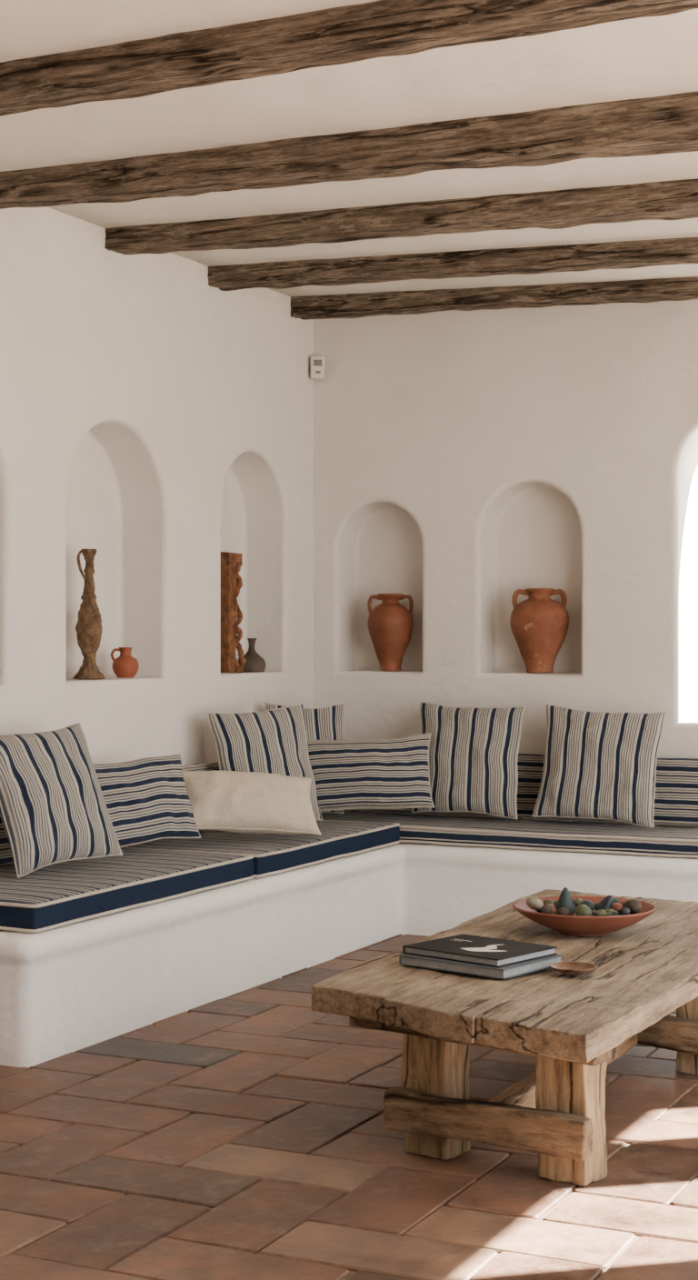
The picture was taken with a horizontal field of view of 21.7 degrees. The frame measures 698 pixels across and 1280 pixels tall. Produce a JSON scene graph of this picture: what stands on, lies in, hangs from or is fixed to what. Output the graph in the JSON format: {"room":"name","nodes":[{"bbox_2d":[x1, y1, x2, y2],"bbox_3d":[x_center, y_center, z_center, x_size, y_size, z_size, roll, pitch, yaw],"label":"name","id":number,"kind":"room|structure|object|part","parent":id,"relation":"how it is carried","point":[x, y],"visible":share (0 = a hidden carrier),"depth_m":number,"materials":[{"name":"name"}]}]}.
{"room":"traditional dwelling","nodes":[
{"label":"traditional dwelling","id":0,"kind":"room"},
{"bbox_2d":[0,206,313,764],"bbox_3d":[-2.142,-0.250,4.957,0.500,3.200,9.100,0,0,26],"label":"wall","id":1,"kind":"structure","parent":0,"point":[155,419],"depth_m":7.32,"materials":[{"name":"paint"}]},
{"bbox_2d":[72,549,105,679],"bbox_3d":[-0.999,-0.100,6.994,0.127,0.501,0.123,0,0,26],"label":"vase","id":2,"kind":"object","parent":1,"relation":"on","point":[88,627],"visible":1,"depth_m":6.97,"materials":[{"name":"brown ceramic"}]},
{"bbox_3d":[-1.024,-0.288,6.963,0.017,0.114,0.044,0,0,36],"label":"handle","id":3,"kind":"part","parent":2,"relation":"part of","materials":[{"name":"brown ceramic"}]},
{"bbox_2d":[110,647,139,678],"bbox_3d":[-0.884,0.089,7.188,0.104,0.120,0.104,0,0,26],"label":"jug","id":4,"kind":"object","parent":1,"relation":"on","point":[125,665],"visible":1,"depth_m":7.16,"materials":[{"name":"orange ceramic"}]},
{"bbox_3d":[-0.922,0.058,7.186,0.039,0.050,0.011,0,0,-4],"label":"handle","id":5,"kind":"part","parent":4,"relation":"part of","materials":[{"name":"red ceramic"}]},
{"bbox_2d":[220,551,246,672],"bbox_3d":[-0.515,-0.118,8.011,0.085,0.540,0.136,0,0,26],"label":"sculpture","id":6,"kind":"object","parent":1,"relation":"on","point":[232,583],"visible":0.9,"depth_m":7.96,"materials":[{"name":"brown wood"}]},
{"bbox_2d":[243,638,265,671],"bbox_3d":[-0.435,0.067,8.127,0.125,0.150,0.125,0,0,26],"label":"clay vase","id":7,"kind":"object","parent":1,"relation":"on","point":[255,662],"visible":0.95,"depth_m":8.08,"materials":[{"name":"brown ceramic"}]},
{"bbox_2d":[0,934,697,1279],"bbox_3d":[0.060,1.254,3.721,5.401,0.011,9.226,0,0,26],"label":"floor","id":8,"kind":"structure","parent":0,"point":[244,1135],"depth_m":4.28,"materials":[{"name":"tile"}]},
{"bbox_2d":[0,842,697,1067],"bbox_3d":[1.209,1.062,6.047,4.598,0.387,3.234,0,0,26],"label":"built-in bench","id":9,"kind":"object","parent":8,"relation":"on","point":[72,987],"visible":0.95,"depth_m":6.54,"materials":[{"name":"paint"}]},
{"bbox_2d":[0,847,254,932],"bbox_3d":[-0.931,0.819,6.123,0.669,0.098,1.371,0,0,26],"label":"seat cushion","id":10,"kind":"object","parent":9,"relation":"on","point":[62,894],"visible":0.9,"depth_m":5.94,"materials":[{"name":"fabric"}]},
{"bbox_2d":[0,816,13,865],"bbox_3d":[-1.247,0.635,6.135,0.086,0.268,1.051,0,0,26],"label":"cushion","id":11,"kind":"object","parent":10,"relation":"on","point":[5,854],"visible":0.1,"depth_m":6.19,"materials":[{"name":"fabric"}]},
{"bbox_2d":[0,722,122,878],"bbox_3d":[-1.006,0.528,6.109,0.240,0.481,0.494,0,0,38],"label":"throw pillow","id":12,"kind":"object","parent":10,"relation":"on","point":[54,809],"visible":1,"depth_m":6.03,"materials":[{"name":"fabric"}]},
{"bbox_2d":[93,752,200,847],"bbox_3d":[-0.776,0.589,6.641,0.170,0.329,0.499,0,0,44],"label":"throw pillow","id":13,"kind":"object","parent":10,"relation":"on","point":[146,799],"visible":0.7,"depth_m":6.61,"materials":[{"name":"fabric"}]},
{"bbox_2d":[122,820,399,878],"bbox_3d":[-0.353,0.819,7.315,0.678,0.098,1.270,0,0,26],"label":"seat cushion","id":14,"kind":"object","parent":9,"relation":"on","point":[273,854],"visible":0.66,"depth_m":7.03,"materials":[{"name":"fabric"}]},
{"bbox_2d":[181,762,213,770],"bbox_3d":[-0.799,0.637,7.068,0.085,0.266,0.981,0,0,26],"label":"cushion","id":15,"kind":"object","parent":14,"relation":"on","point":[196,766],"visible":0.06,"depth_m":7.39,"materials":[{"name":"fabric"}]},
{"bbox_2d":[182,770,321,835],"bbox_3d":[-0.388,0.625,6.990,0.561,0.246,0.242,0,0,-16],"label":"lumbar pillow","id":16,"kind":"object","parent":14,"relation":"on","point":[258,803],"visible":0.79,"depth_m":6.91,"materials":[{"name":"beige fabric"}]},
{"bbox_2d":[207,703,322,832],"bbox_3d":[-0.344,0.520,7.456,0.485,0.510,0.189,0,0,-31],"label":"throw pillow","id":17,"kind":"object","parent":14,"relation":"on","point":[273,741],"visible":0.6,"depth_m":7.41,"materials":[{"name":"fabric"}]},
{"bbox_2d":[307,733,434,811],"bbox_3d":[0.071,0.580,7.871,0.591,0.349,0.172,0,0,-2],"label":"throw pillow","id":18,"kind":"object","parent":14,"relation":"on","point":[394,773],"visible":0.78,"depth_m":7.82,"materials":[{"name":"fabric"}]},
{"bbox_2d":[320,810,697,858],"bbox_3d":[0.767,0.827,7.768,2.305,0.083,0.508,0,0,26],"label":"seat cushion","id":19,"kind":"object","parent":9,"relation":"on","point":[497,833],"visible":0.66,"depth_m":7.57,"materials":[{"name":"fabric"}]},
{"bbox_2d":[210,761,219,770],"bbox_3d":[-0.375,0.640,7.952,0.085,0.260,0.940,0,0,26],"label":"cushion","id":20,"kind":"object","parent":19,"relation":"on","point":[215,765],"visible":0.02,"depth_m":7.53,"materials":[{"name":"fabric"}]},
{"bbox_2d":[264,701,345,814],"bbox_3d":[-0.197,0.518,7.974,0.384,0.497,0.114,0,0,-19],"label":"throw pillow","id":21,"kind":"object","parent":19,"relation":"on","point":[326,723],"visible":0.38,"depth_m":7.98,"materials":[{"name":"fabric"}]},
{"bbox_2d":[346,808,412,812],"bbox_3d":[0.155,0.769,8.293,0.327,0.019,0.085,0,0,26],"label":"cushion","id":22,"kind":"object","parent":19,"relation":"on","point":[405,810],"depth_m":8.24,"materials":[{"name":"fabric"}]},
{"bbox_2d":[419,811,502,817],"bbox_3d":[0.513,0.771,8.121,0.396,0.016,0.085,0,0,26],"label":"cushion","id":23,"kind":"object","parent":19,"relation":"on","point":[442,813],"depth_m":8.09,"materials":[{"name":"fabric"}]},
{"bbox_2d":[411,701,525,819],"bbox_3d":[0.518,0.522,7.915,0.484,0.496,0.182,0,0,18],"label":"throw pillow","id":24,"kind":"object","parent":19,"relation":"on","point":[474,751],"visible":0.85,"depth_m":7.86,"materials":[{"name":"fabric"}]},
{"bbox_2d":[516,753,550,819],"bbox_3d":[0.823,0.638,7.973,0.155,0.281,0.085,0,0,26],"label":"cushion","id":25,"kind":"object","parent":19,"relation":"on","point":[530,768],"depth_m":7.95,"materials":[{"name":"fabric"}]},
{"bbox_2d":[532,703,666,828],"bbox_3d":[1.051,0.524,7.653,0.552,0.505,0.187,0,0,19],"label":"throw pillow","id":26,"kind":"object","parent":19,"relation":"on","point":[597,765],"visible":1,"depth_m":7.59,"materials":[{"name":"fabric"}]},
{"bbox_2d":[552,758,697,825],"bbox_3d":[1.527,0.640,7.635,1.410,0.282,0.086,0,0,26],"label":"cushion","id":27,"kind":"object","parent":19,"relation":"on","point":[676,779],"visible":0.38,"depth_m":7.66,"materials":[{"name":"fabric"}]},
{"bbox_2d":[312,889,697,1187],"bbox_3d":[0.595,1.049,5.053,0.973,0.411,2.157,0,0,26],"label":"coffee table","id":28,"kind":"object","parent":8,"relation":"on","point":[575,1025],"visible":0.77,"depth_m":4.36,"materials":[{"name":"brown wood"}]},
{"bbox_3d":[0.212,1.091,4.439,0.138,0.319,0.121,0,0,33],"label":"leg","id":29,"kind":"part","parent":28,"relation":"part of","materials":[{"name":"brown wood"}]},
{"bbox_2d":[399,953,563,979],"bbox_3d":[0.344,0.830,4.719,0.331,0.024,0.270,0,0,40],"label":"book","id":30,"kind":"object","parent":28,"relation":"on","point":[517,969],"visible":0.62,"depth_m":4.62,"materials":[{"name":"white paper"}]},
{"bbox_2d":[402,933,557,967],"bbox_3d":[0.341,0.807,4.737,0.311,0.020,0.255,0,0,42],"label":"book","id":31,"kind":"object","parent":30,"relation":"on","point":[465,948],"visible":1,"depth_m":4.70,"materials":[{"name":"black paper"}]},
{"bbox_2d":[461,944,504,951],"bbox_3d":[0.367,0.797,4.705,0.120,0.001,0.136,0,0,42],"label":"print","id":32,"kind":"object","parent":31,"relation":"on","point":[494,946],"depth_m":4.70},
{"bbox_3d":[0.517,1.090,4.232,0.135,0.323,0.118,0,0,33],"label":"leg","id":33,"kind":"part","parent":28,"relation":"part of","materials":[{"name":"brown wood"}]},
{"bbox_2d":[550,961,597,974],"bbox_3d":[0.570,0.835,4.611,0.120,0.018,0.120,0,0,26],"label":"wooden dish","id":34,"kind":"object","parent":28,"relation":"on","point":[564,967],"visible":1,"depth_m":4.63,"materials":[{"name":"brown wood"}]},
{"bbox_2d":[512,895,657,936],"bbox_3d":[0.681,0.806,5.256,0.414,0.077,0.414,0,0,26],"label":"terracotta bowl","id":35,"kind":"object","parent":28,"relation":"on","point":[566,925],"visible":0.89,"depth_m":5.13,"materials":[{"name":"orange ceramic"}]},
{"bbox_2d":[526,887,642,916],"bbox_3d":[0.688,0.770,5.245,0.320,0.114,0.283,0,0,26],"label":"stones","id":36,"kind":"object","parent":35,"relation":"in","point":[565,905],"visible":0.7,"depth_m":5.21,"materials":[{"name":"stone"}]},
{"bbox_3d":[1.029,1.093,5.268,0.136,0.323,0.120,0,0,33],"label":"leg","id":37,"kind":"part","parent":28,"relation":"part of","materials":[{"name":"brown wood"}]},
{"bbox_2d":[0,0,697,296],"bbox_3d":[0.085,-1.651,3.612,4.720,0.529,8.640,0,0,26],"label":"ceiling","id":38,"kind":"structure","parent":0,"point":[655,55],"depth_m":5.33,"materials":[{"name":"paint"}]},
{"bbox_2d":[0,91,697,209],"bbox_3d":[0.784,-1.469,5.218,4.665,0.271,0.163,0,0,26],"label":"ceiling beam","id":39,"kind":"structure","parent":38,"relation":"attached to","point":[654,125],"depth_m":5.48,"materials":[{"name":"brown wood"}]},
{"bbox_2d":[0,0,697,117],"bbox_3d":[0.375,-1.527,4.360,4.657,0.151,0.160,0,0,26],"label":"ceiling beam","id":40,"kind":"structure","parent":38,"relation":"attached to","point":[386,29],"depth_m":4.55,"materials":[{"name":"brown wood"}]},
{"bbox_2d":[104,178,697,255],"bbox_3d":[1.154,-1.465,5.991,4.665,0.269,0.160,0,0,26],"label":"ceiling beam","id":41,"kind":"structure","parent":38,"relation":"attached to","point":[671,199],"depth_m":6.36,"materials":[{"name":"brown wood"}]},
{"bbox_2d":[207,236,697,291],"bbox_3d":[1.489,-1.460,6.689,4.666,0.277,0.161,0,0,26],"label":"ceiling beam","id":42,"kind":"structure","parent":38,"relation":"attached to","point":[647,253],"depth_m":7.14,"materials":[{"name":"brown wood"}]},
{"bbox_2d":[290,276,697,320],"bbox_3d":[1.814,-1.474,7.371,4.661,0.252,0.158,0,0,26],"label":"ceiling beam","id":43,"kind":"structure","parent":38,"relation":"attached to","point":[331,306],"depth_m":7.89,"materials":[{"name":"brown wood"}]},
{"bbox_2d":[313,299,697,827],"bbox_3d":[1.925,-0.250,7.748,5.020,3.200,0.450,0,0,26],"label":"wall","id":44,"kind":"structure","parent":0,"point":[464,462],"depth_m":8.15,"materials":[{"name":"paint"}]},
{"bbox_2d":[310,356,324,379],"bbox_3d":[-0.147,-1.265,8.446,0.066,0.104,0.042,0,0,-6],"label":"thermostat","id":45,"kind":"object","parent":44,"relation":"attached to","point":[316,363],"visible":1,"depth_m":8.43,"materials":[{"name":"white plastic"}]},
{"bbox_2d":[367,593,413,670],"bbox_3d":[0.192,-0.035,8.424,0.212,0.356,0.212,0,0,26],"label":"amphora","id":46,"kind":"object","parent":44,"relation":"on","point":[390,623],"visible":1,"depth_m":8.36,"materials":[{"name":"ceramic"}]},
{"bbox_3d":[0.121,-0.160,8.424,0.071,0.098,0.018,0,0,1],"label":"handle","id":47,"kind":"part","parent":46,"relation":"part of","materials":[{"name":"ceramic"}]},
{"bbox_3d":[0.264,-0.160,8.423,0.071,0.098,0.018,0,0,1],"label":"handle","id":48,"kind":"part","parent":46,"relation":"part of","materials":[{"name":"ceramic"}]},
{"bbox_2d":[510,588,569,672],"bbox_3d":[0.849,-0.041,8.108,0.261,0.376,0.262,0,0,26],"label":"amphora","id":49,"kind":"object","parent":44,"relation":"on","point":[539,623],"visible":1,"depth_m":8.03,"materials":[{"name":"ceramic"}]},
{"bbox_3d":[0.767,-0.177,8.109,0.078,0.099,0.022,0,0,1],"label":"handle","id":50,"kind":"part","parent":49,"relation":"part of","materials":[{"name":"ceramic"}]},
{"bbox_3d":[0.933,-0.177,8.107,0.078,0.099,0.022,0,0,1],"label":"handle","id":51,"kind":"part","parent":49,"relation":"part of","materials":[{"name":"ceramic"}]}
]}

